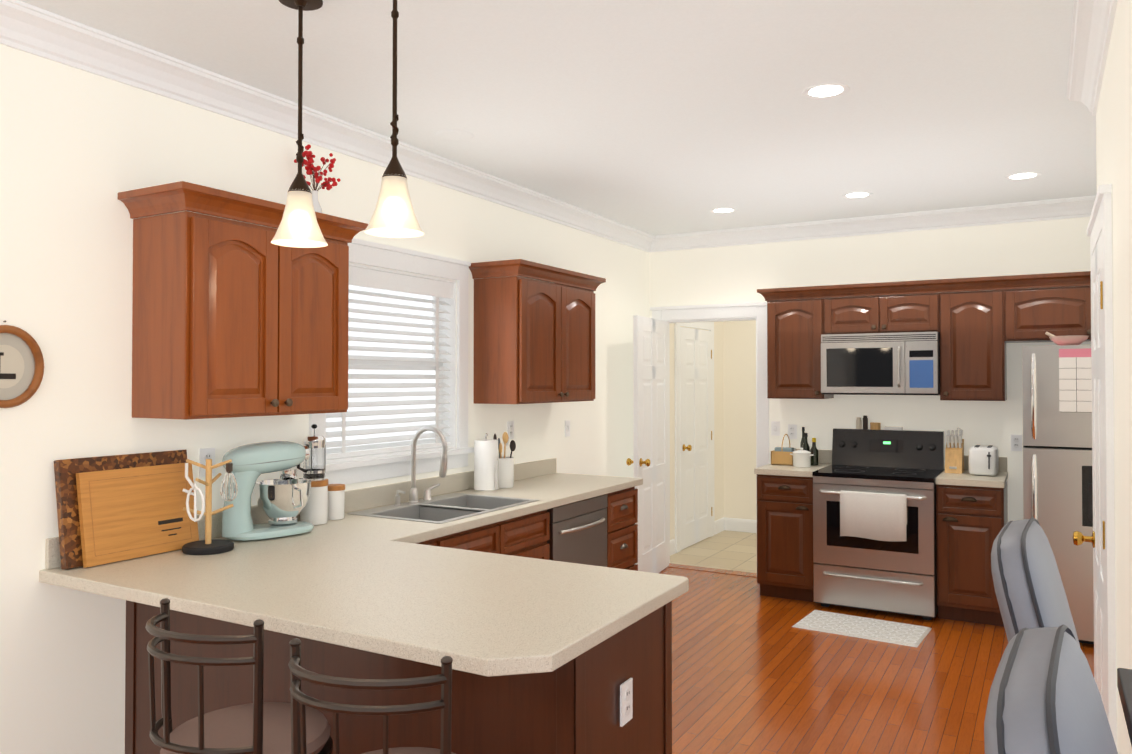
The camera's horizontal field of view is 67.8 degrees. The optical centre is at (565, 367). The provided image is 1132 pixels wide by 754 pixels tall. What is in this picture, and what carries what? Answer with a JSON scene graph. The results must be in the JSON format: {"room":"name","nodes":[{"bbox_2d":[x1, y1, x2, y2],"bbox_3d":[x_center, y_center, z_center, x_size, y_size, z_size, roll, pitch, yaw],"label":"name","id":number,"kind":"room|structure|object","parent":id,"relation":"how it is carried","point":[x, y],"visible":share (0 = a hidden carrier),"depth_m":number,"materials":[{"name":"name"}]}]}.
{"room":"kitchen","nodes":[
{"label":"kitchen","id":0,"kind":"room"},
{"bbox_2d":[20,0,1096,235],"bbox_3d":[1.560,-1.210,2.192,6.650,0.100,11.750,0,-1,30],"label":"ceiling","id":1,"kind":"structure","parent":0,"point":[664,116],"depth_m":3.46,"materials":[{"name":"paint"}]},
{"bbox_2d":[271,0,327,247],"bbox_3d":[-0.816,-0.767,2.588,0.168,0.775,0.168,0,-1,30],"label":"pendant light","id":2,"kind":"object","parent":1,"relation":"hanging from","point":[298,227],"visible":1,"depth_m":2.57,"materials":[{"name":"white glass"}]},
{"bbox_2d":[364,0,423,237],"bbox_3d":[-0.488,-0.770,2.401,0.168,0.775,0.168,0,-1,30],"label":"pendant light","id":3,"kind":"object","parent":1,"relation":"hanging from","point":[393,215],"visible":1,"depth_m":2.37,"materials":[{"name":"white glass"}]},
{"bbox_2d":[710,208,736,213],"bbox_3d":[1.107,-1.103,5.928,0.190,0.004,0.190,0,-1,30],"label":"recessed light","id":4,"kind":"object","parent":1,"relation":"in","point":[724,210],"visible":1,"depth_m":5.92,"materials":[{"name":"white"}]},
{"bbox_2d":[802,83,849,98],"bbox_3d":[1.071,-1.139,3.476,0.190,0.004,0.190,0,-1,30],"label":"recessed light","id":5,"kind":"object","parent":1,"relation":"in","point":[824,91],"visible":1,"depth_m":3.47,"materials":[{"name":"white"}]},
{"bbox_2d":[842,192,872,198],"bbox_3d":[1.878,-1.110,5.432,0.190,0.004,0.190,0,-1,30],"label":"recessed light","id":6,"kind":"object","parent":1,"relation":"in","point":[853,195],"visible":1,"depth_m":5.44,"materials":[{"name":"white"}]},
{"bbox_2d":[1005,172,1040,179],"bbox_3d":[2.671,-1.118,4.925,0.190,0.004,0.190,0,-1,30],"label":"recessed light","id":7,"kind":"object","parent":1,"relation":"in","point":[1023,176],"visible":1,"depth_m":4.93,"materials":[{"name":"white"}]},
{"bbox_2d":[0,0,1131,753],"bbox_3d":[0.400,0.219,2.831,3.980,2.740,11.750,0,-1,30],"label":"wall","id":8,"kind":"structure","parent":0,"point":[80,150],"depth_m":3.15,"materials":[{"name":"paint"}]},
{"bbox_2d":[0,320,34,399],"bbox_3d":[-1.791,-0.018,2.688,0.008,0.264,0.204,0,-1,30],"label":"clock","id":9,"kind":"object","parent":8,"relation":"attached to","point":[17,366],"visible":0.94,"depth_m":2.71,"materials":[{"name":"beige"}]},
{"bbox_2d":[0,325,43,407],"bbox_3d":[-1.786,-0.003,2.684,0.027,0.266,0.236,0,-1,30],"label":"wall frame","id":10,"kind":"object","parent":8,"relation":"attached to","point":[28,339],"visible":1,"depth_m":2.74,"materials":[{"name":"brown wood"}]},
{"bbox_2d":[199,447,214,477],"bbox_3d":[-1.420,0.377,3.340,0.009,0.114,0.070,0,-1,30],"label":"outlet","id":11,"kind":"object","parent":8,"relation":"attached to","point":[204,453],"depth_m":3.33,"materials":[{"name":"white plastic"}]},
{"bbox_2d":[118,181,367,419],"bbox_3d":[-1.231,-0.219,3.321,0.362,0.810,0.900,0,-1,30],"label":"upper cabinet","id":12,"kind":"object","parent":8,"relation":"attached to","point":[232,317],"visible":0.83,"depth_m":3.07,"materials":[{"name":"brown wood"}]},
{"bbox_2d":[294,144,340,212],"bbox_3d":[-1.073,-0.786,3.649,0.214,0.331,0.212,0,-1,30],"label":"vase","id":13,"kind":"object","parent":12,"relation":"on","point":[310,168],"visible":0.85,"depth_m":3.62,"materials":[{"name":"white plant"}]},
{"bbox_2d":[43,458,558,569],"bbox_3d":[-0.658,0.733,4.109,0.568,0.290,3.340,0,-1,30],"label":"backsplash","id":14,"kind":"structure","parent":8,"relation":"attached to","point":[364,498],"depth_m":4.25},
{"bbox_2d":[0,0,655,252],"bbox_3d":[-1.658,-1.090,2.852,0.100,0.119,9.720,0,-1,30],"label":"crown molding","id":15,"kind":"structure","parent":8,"relation":"attached to","point":[34,30],"depth_m":3.48,"materials":[{"name":"white wood"}]},
{"bbox_2d":[309,238,473,484],"bbox_3d":[-0.901,-0.027,4.345,0.185,1.173,1.230,0,-1,30],"label":"room window","id":16,"kind":"structure","parent":8,"relation":"in","point":[360,468],"depth_m":4.53,"materials":[{"name":"white wood"}]},
{"bbox_2d":[507,421,513,439],"bbox_3d":[-0.343,0.389,5.235,0.009,0.114,0.070,0,-1,30],"label":"outlet","id":17,"kind":"object","parent":8,"relation":"attached to","point":[510,424],"depth_m":5.23,"materials":[{"name":"white plastic"}]},
{"bbox_2d":[469,259,605,403],"bbox_3d":[-0.151,-0.191,5.221,0.362,0.810,1.050,0,-1,30],"label":"upper cabinet","id":18,"kind":"object","parent":8,"relation":"attached to","point":[534,340],"visible":0.98,"depth_m":4.89,"materials":[{"name":"brown wood"}]},
{"bbox_2d":[565,420,569,436],"bbox_3d":[0.014,0.424,5.860,0.013,0.114,0.070,0,-1,30],"label":"outlet","id":19,"kind":"object","parent":8,"relation":"attached to","point":[567,422],"depth_m":5.85,"materials":[{"name":"white plastic"}]},
{"bbox_2d":[626,315,668,572],"bbox_3d":[0.706,0.625,6.613,0.185,2.020,0.799,0,-1,30],"label":"door","id":20,"kind":"structure","parent":8,"relation":"in","point":[650,462],"depth_m":6.57,"materials":[{"name":"white wood"}]},
{"bbox_2d":[670,539,674,555],"bbox_3d":[0.866,1.591,7.342,0.014,0.130,0.410,0,-1,30],"label":"baseboard","id":21,"kind":"structure","parent":8,"relation":"attached to","point":[672,542],"depth_m":7.46,"materials":[{"name":"white wood"}]},
{"bbox_2d":[674,322,714,552],"bbox_3d":[1.254,0.588,7.965,0.109,2.155,1.010,0,-1,30],"label":"door","id":22,"kind":"structure","parent":8,"relation":"attached to","point":[694,437],"depth_m":7.92,"materials":[{"name":"white wood"}]},
{"bbox_2d":[650,302,768,562],"bbox_3d":[1.178,0.570,6.858,1.014,2.158,0.150,0,-1,30],"label":"trim","id":23,"kind":"structure","parent":8,"relation":"attached to","point":[748,311],"depth_m":6.63,"materials":[{"name":"white wood"}]},
{"bbox_2d":[715,517,724,534],"bbox_3d":[1.556,1.609,8.555,0.014,0.130,0.280,0,-1,30],"label":"baseboard","id":24,"kind":"structure","parent":8,"relation":"attached to","point":[719,524],"depth_m":8.56,"materials":[{"name":"white wood"}]},
{"bbox_2d":[725,517,756,532],"bbox_3d":[2.199,1.606,8.365,1.320,0.130,0.014,0,-1,30],"label":"baseboard","id":25,"kind":"structure","parent":8,"relation":"attached to","point":[735,524],"depth_m":8.59,"materials":[{"name":"white wood"}]},
{"bbox_2d":[771,421,779,435],"bbox_3d":[1.627,0.475,6.545,0.070,0.114,0.013,0,-1,30],"label":"outlet","id":26,"kind":"object","parent":8,"relation":"attached to","point":[775,425],"depth_m":6.54,"materials":[{"name":"white plastic"}]},
{"bbox_2d":[788,424,796,438],"bbox_3d":[1.741,0.494,6.482,0.070,0.114,0.009,0,-1,30],"label":"outlet","id":27,"kind":"object","parent":8,"relation":"attached to","point":[792,428],"depth_m":6.48,"materials":[{"name":"white plastic"}]},
{"bbox_2d":[656,195,1095,251],"bbox_3d":[2.327,-1.042,6.120,3.560,0.119,0.100,0,-1,30],"label":"crown molding","id":28,"kind":"structure","parent":8,"relation":"attached to","point":[1074,207],"depth_m":6.12,"materials":[{"name":"white wood"}]},
{"bbox_2d":[821,332,939,394],"bbox_3d":[2.228,-0.021,5.940,0.758,0.423,0.478,0,-1,30],"label":"microwave","id":29,"kind":"object","parent":8,"relation":"attached to","point":[906,363],"visible":1,"depth_m":5.76,"materials":[{"name":"grey metal"}]},
{"bbox_2d":[757,271,1090,400],"bbox_3d":[2.654,-0.183,5.755,2.637,0.810,0.384,0,-1,30],"label":"upper cabinets","id":30,"kind":"object","parent":8,"relation":"attached to","point":[978,325],"visible":0.92,"depth_m":5.64,"materials":[{"name":"brown wood"}]},
{"bbox_2d":[1010,434,1021,450],"bbox_3d":[3.062,0.513,5.731,0.070,0.114,0.009,0,-1,30],"label":"outlet","id":31,"kind":"object","parent":8,"relation":"attached to","point":[1015,445],"depth_m":5.73,"materials":[{"name":"white plastic"}]},
{"bbox_2d":[1066,0,1117,115],"bbox_3d":[1.733,-1.091,2.788,0.100,0.119,1.680,0,-1,30],"label":"crown molding","id":32,"kind":"structure","parent":8,"relation":"attached to","point":[1092,20],"depth_m":2.88,"materials":[{"name":"white wood"}]},
{"bbox_2d":[1073,184,1116,747],"bbox_3d":[1.884,0.513,3.018,0.109,2.158,0.910,0,-1,30],"label":"door","id":33,"kind":"structure","parent":8,"relation":"attached to","point":[1101,539],"depth_m":2.71,"materials":[{"name":"white wood"}]},
{"bbox_2d":[659,530,1093,753],"bbox_3d":[1.560,1.602,2.151,6.650,0.054,11.750,0,-1,30],"label":"floor","id":34,"kind":"structure","parent":0,"point":[754,671],"depth_m":4.41,"materials":[{"name":"brown wood"}]},
{"bbox_2d":[145,598,332,753],"bbox_3d":[-0.805,1.080,2.095,0.410,1.001,0.444,0,-1,30],"label":"bar stool","id":35,"kind":"object","parent":34,"relation":"on","point":[258,725],"visible":0.98,"depth_m":2.00,"materials":[{"name":"grey metal"}]},
{"bbox_2d":[288,638,455,753],"bbox_3d":[-0.377,1.076,1.813,0.414,1.001,0.444,0,-1,30],"label":"bar stool","id":36,"kind":"object","parent":34,"relation":"on","point":[300,700],"visible":1,"depth_m":1.65,"materials":[{"name":"grey metal"}]},
{"bbox_2d":[125,598,675,753],"bbox_3d":[-0.626,1.150,2.856,1.855,0.880,0.636,0,-1,30],"label":"base cabinet","id":37,"kind":"object","parent":34,"relation":"on","point":[616,698],"depth_m":2.47,"materials":[{"name":"brown wood"}]},
{"bbox_2d":[39,474,688,689],"bbox_3d":[-0.080,0.703,3.769,1.908,0.040,3.360,0,-1,30],"label":"countertop","id":38,"kind":"structure","parent":37,"relation":"on","point":[516,584],"depth_m":2.65,"materials":[{"name":"beige stone"}]},
{"bbox_2d":[54,450,198,568],"bbox_3d":[-1.546,0.490,2.995,0.110,0.361,0.480,0,-1,30],"label":"cutting boards","id":39,"kind":"object","parent":38,"relation":"on","point":[113,508],"visible":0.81,"depth_m":2.94,"materials":[{"name":"brown wood"}]},
{"bbox_2d":[182,459,237,554],"bbox_3d":[-1.317,0.504,3.100,0.198,0.336,0.176,0,-1,30],"label":"stand","id":40,"kind":"object","parent":38,"relation":"on","point":[208,545],"visible":0.98,"depth_m":3.09,"materials":[{"name":"black"}]},
{"bbox_2d":[222,441,313,540],"bbox_3d":[-1.177,0.488,3.387,0.288,0.378,0.362,0,-1,30],"label":"stand mixer","id":41,"kind":"object","parent":38,"relation":"on","point":[282,500],"visible":0.98,"depth_m":3.34,"materials":[{"name":"teal metal"}]},
{"bbox_2d":[300,479,327,524],"bbox_3d":[-1.102,0.586,3.685,0.122,0.190,0.122,0,-1,30],"label":"canister","id":42,"kind":"object","parent":38,"relation":"on","point":[314,511],"visible":0.6,"depth_m":3.64,"materials":[{"name":"white ceramic"}]},
{"bbox_2d":[297,424,325,480],"bbox_3d":[-1.113,0.369,3.668,0.100,0.242,0.147,0,-1,30],"label":"press","id":43,"kind":"object","parent":42,"relation":"on","point":[314,467],"visible":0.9,"depth_m":3.65,"materials":[{"name":"clear glass"}]},
{"bbox_2d":[328,484,344,519],"bbox_3d":[-1.044,0.607,3.807,0.090,0.152,0.090,0,-1,30],"label":"canister","id":44,"kind":"object","parent":38,"relation":"on","point":[336,499],"visible":0.83,"depth_m":3.77,"materials":[{"name":"white ceramic"}]},
{"bbox_2d":[394,426,447,505],"bbox_3d":[-0.678,0.491,4.268,0.242,0.392,0.351,0,-1,30],"label":"faucet","id":45,"kind":"object","parent":38,"relation":"on","point":[427,500],"depth_m":4.26,"materials":[{"name":"silver metal"}]},
{"bbox_2d":[347,493,538,523],"bbox_3d":[-0.581,0.784,4.162,0.550,0.198,0.830,0,-1,30],"label":"sink","id":46,"kind":"object","parent":38,"relation":"in","point":[451,507],"depth_m":4.19,"materials":[{"name":"silver metal"}]},
{"bbox_2d":[474,433,498,491],"bbox_3d":[-0.450,0.534,4.776,0.146,0.325,0.140,0,-1,30],"label":"paper towel","id":47,"kind":"object","parent":38,"relation":"on","point":[486,469],"visible":1,"depth_m":4.72,"materials":[{"name":"white paper"}]},
{"bbox_2d":[493,432,515,487],"bbox_3d":[-0.376,0.537,4.941,0.145,0.324,0.136,0,-1,30],"label":"utensil crock","id":48,"kind":"object","parent":38,"relation":"on","point":[506,472],"visible":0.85,"depth_m":4.89,"materials":[{"name":"white ceramic"}]},
{"bbox_2d":[754,449,831,601],"bbox_3d":[1.673,1.128,6.144,0.417,1.020,0.644,0,-1,30],"label":"base cabinet","id":49,"kind":"object","parent":34,"relation":"on","point":[785,563],"visible":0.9,"depth_m":5.90,"materials":[{"name":"brown wood"}]},
{"bbox_2d":[771,434,795,465],"bbox_3d":[1.643,0.608,6.294,0.165,0.224,0.231,0,-1,30],"label":"basket","id":50,"kind":"object","parent":49,"relation":"on","point":[781,456],"visible":0.9,"depth_m":6.20,"materials":[{"name":"wicker"}]},
{"bbox_2d":[790,448,812,466],"bbox_3d":[1.704,0.647,6.092,0.171,0.138,0.132,0,-1,30],"label":"enamel pot","id":51,"kind":"object","parent":49,"relation":"on","point":[801,457],"visible":1,"depth_m":6.04,"materials":[{"name":"white"}]},
{"bbox_2d":[800,431,817,464],"bbox_3d":[1.810,0.603,6.251,0.061,0.232,0.157,0,-1,-21],"label":"bottle","id":52,"kind":"object","parent":49,"relation":"on","point":[804,445],"depth_m":6.20,"materials":[{"name":"green glass"}]},
{"bbox_2d":[792,610,930,646],"bbox_3d":[1.845,1.618,5.262,0.740,0.013,0.440,-1,-1,34],"label":"mat","id":53,"kind":"object","parent":34,"relation":"on","point":[905,634],"visible":1,"depth_m":5.22,"materials":[{"name":"white fabric"}]},
{"bbox_2d":[812,428,944,619],"bbox_3d":[2.160,1.041,5.806,0.760,1.185,0.733,0,-1,30],"label":"range","id":54,"kind":"object","parent":34,"relation":"on","point":[899,577],"visible":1,"depth_m":5.60,"materials":[{"name":"grey metal"}]},
{"bbox_2d":[856,415,867,428],"bbox_3d":[2.174,0.402,6.191,0.083,0.101,0.039,0,-1,30],"label":"spice jar","id":55,"kind":"object","parent":54,"relation":"on","point":[865,420],"depth_m":6.18,"materials":[{"name":"beige ceramic"}]},
{"bbox_2d":[840,490,906,540],"bbox_3d":[2.000,0.967,5.488,0.410,0.305,0.056,0,-1,30],"label":"towel","id":56,"kind":"object","parent":54,"relation":"hanging from","point":[876,516],"visible":1,"depth_m":5.47,"materials":[{"name":"white fabric"}]},
{"bbox_2d":[870,422,880,429],"bbox_3d":[2.256,0.428,6.144,0.071,0.050,0.071,0,-1,21],"label":"spice jar","id":57,"kind":"object","parent":54,"relation":"on","point":[875,425],"depth_m":6.12,"materials":[{"name":"brown wood"}]},
{"bbox_2d":[884,427,902,429],"bbox_3d":[2.364,0.440,6.082,0.120,0.022,0.050,0,-1,30],"label":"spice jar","id":58,"kind":"object","parent":54,"relation":"on","point":[885,428],"depth_m":6.06,"materials":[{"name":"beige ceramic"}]},
{"bbox_2d":[935,455,1007,625],"bbox_3d":[2.691,1.120,5.566,0.392,1.020,0.644,0,-1,30],"label":"base cabinet","id":59,"kind":"object","parent":34,"relation":"on","point":[971,516],"visible":0.9,"depth_m":5.33,"materials":[{"name":"brown wood"}]},
{"bbox_2d":[945,428,963,473],"bbox_3d":[2.646,0.559,5.741,0.106,0.305,0.202,0,-1,30],"label":"knife block","id":60,"kind":"object","parent":59,"relation":"on","point":[954,456],"visible":1,"depth_m":5.69,"materials":[{"name":"brown wood"}]},
{"bbox_2d":[969,445,998,475],"bbox_3d":[2.772,0.615,5.593,0.170,0.186,0.292,0,-1,30],"label":"toaster","id":61,"kind":"object","parent":59,"relation":"on","point":[983,460],"visible":0.96,"depth_m":5.48,"materials":[{"name":"white plastic"}]},
{"bbox_2d":[991,518,1079,646],"bbox_3d":[1.156,0.938,1.488,0.708,1.266,0.513,0,-1,30],"label":"dining chair","id":62,"kind":"object","parent":34,"relation":"on","point":[1029,588],"visible":0.44,"depth_m":1.51,"materials":[{"name":"grey fabric"}]},
{"bbox_2d":[984,624,1117,753],"bbox_3d":[0.750,0.924,0.695,0.709,1.271,0.513,0,-1,30],"label":"dining chair","id":63,"kind":"object","parent":34,"relation":"on","point":[1044,696],"visible":1,"depth_m":0.79,"materials":[{"name":"grey fabric"}]},
{"bbox_2d":[1022,345,1093,643],"bbox_3d":[3.258,0.748,5.125,0.825,1.750,0.804,0,-1,30],"label":"fridge","id":64,"kind":"object","parent":34,"relation":"on","point":[1057,481],"visible":0.44,"depth_m":4.95,"materials":[{"name":"grey metal"}]},
{"bbox_2d":[1059,348,1091,412],"bbox_3d":[3.164,0.074,4.803,0.610,0.371,0.002,0,-1,30],"label":"calendar","id":65,"kind":"object","parent":64,"relation":"attached to","point":[1075,385],"visible":0.35,"depth_m":4.91,"materials":[{"name":"white paper"}]},
{"bbox_3d":[3.065,-0.128,5.117,0.307,0.007,0.268,0,-1,30],"label":"cloth","id":66,"kind":"object","parent":64,"relation":"on","visible":0},
{"bbox_2d":[1045,332,1088,344],"bbox_3d":[3.041,-0.174,5.115,0.229,0.090,0.210,0,-1,30],"label":"bowl","id":67,"kind":"object","parent":66,"relation":"on","point":[1070,340],"visible":0.83,"depth_m":5.05,"materials":[{"name":"pink ceramic"}]},
{"bbox_2d":[1117,668,1131,745],"bbox_3d":[1.186,1.095,0.513,1.275,0.920,2.320,0,-1,30],"label":"dining table","id":68,"kind":"object","parent":34,"relation":"on","point":[1124,680],"visible":1,"depth_m":1.71,"materials":[{"name":"black"}]},
{"label":"outside","id":69,"kind":"structure","parent":0,"visible":0},
{"bbox_2d":[326,285,434,447],"bbox_3d":[-1.005,-0.023,4.403,0.008,1.350,1.410,0,-1,30],"label":"window","id":70,"kind":"structure","parent":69,"point":[382,326],"depth_m":4.49,"materials":[{"name":"grey"}]},
{"bbox_2d":[326,266,453,458],"bbox_3d":[-0.905,-0.024,4.347,0.067,0.916,0.976,0,-1,30],"label":"window blinds","id":71,"kind":"object","parent":70,"relation":"attached to","point":[363,277],"visible":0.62,"depth_m":4.36,"materials":[{"name":"white plastic"}]}
]}

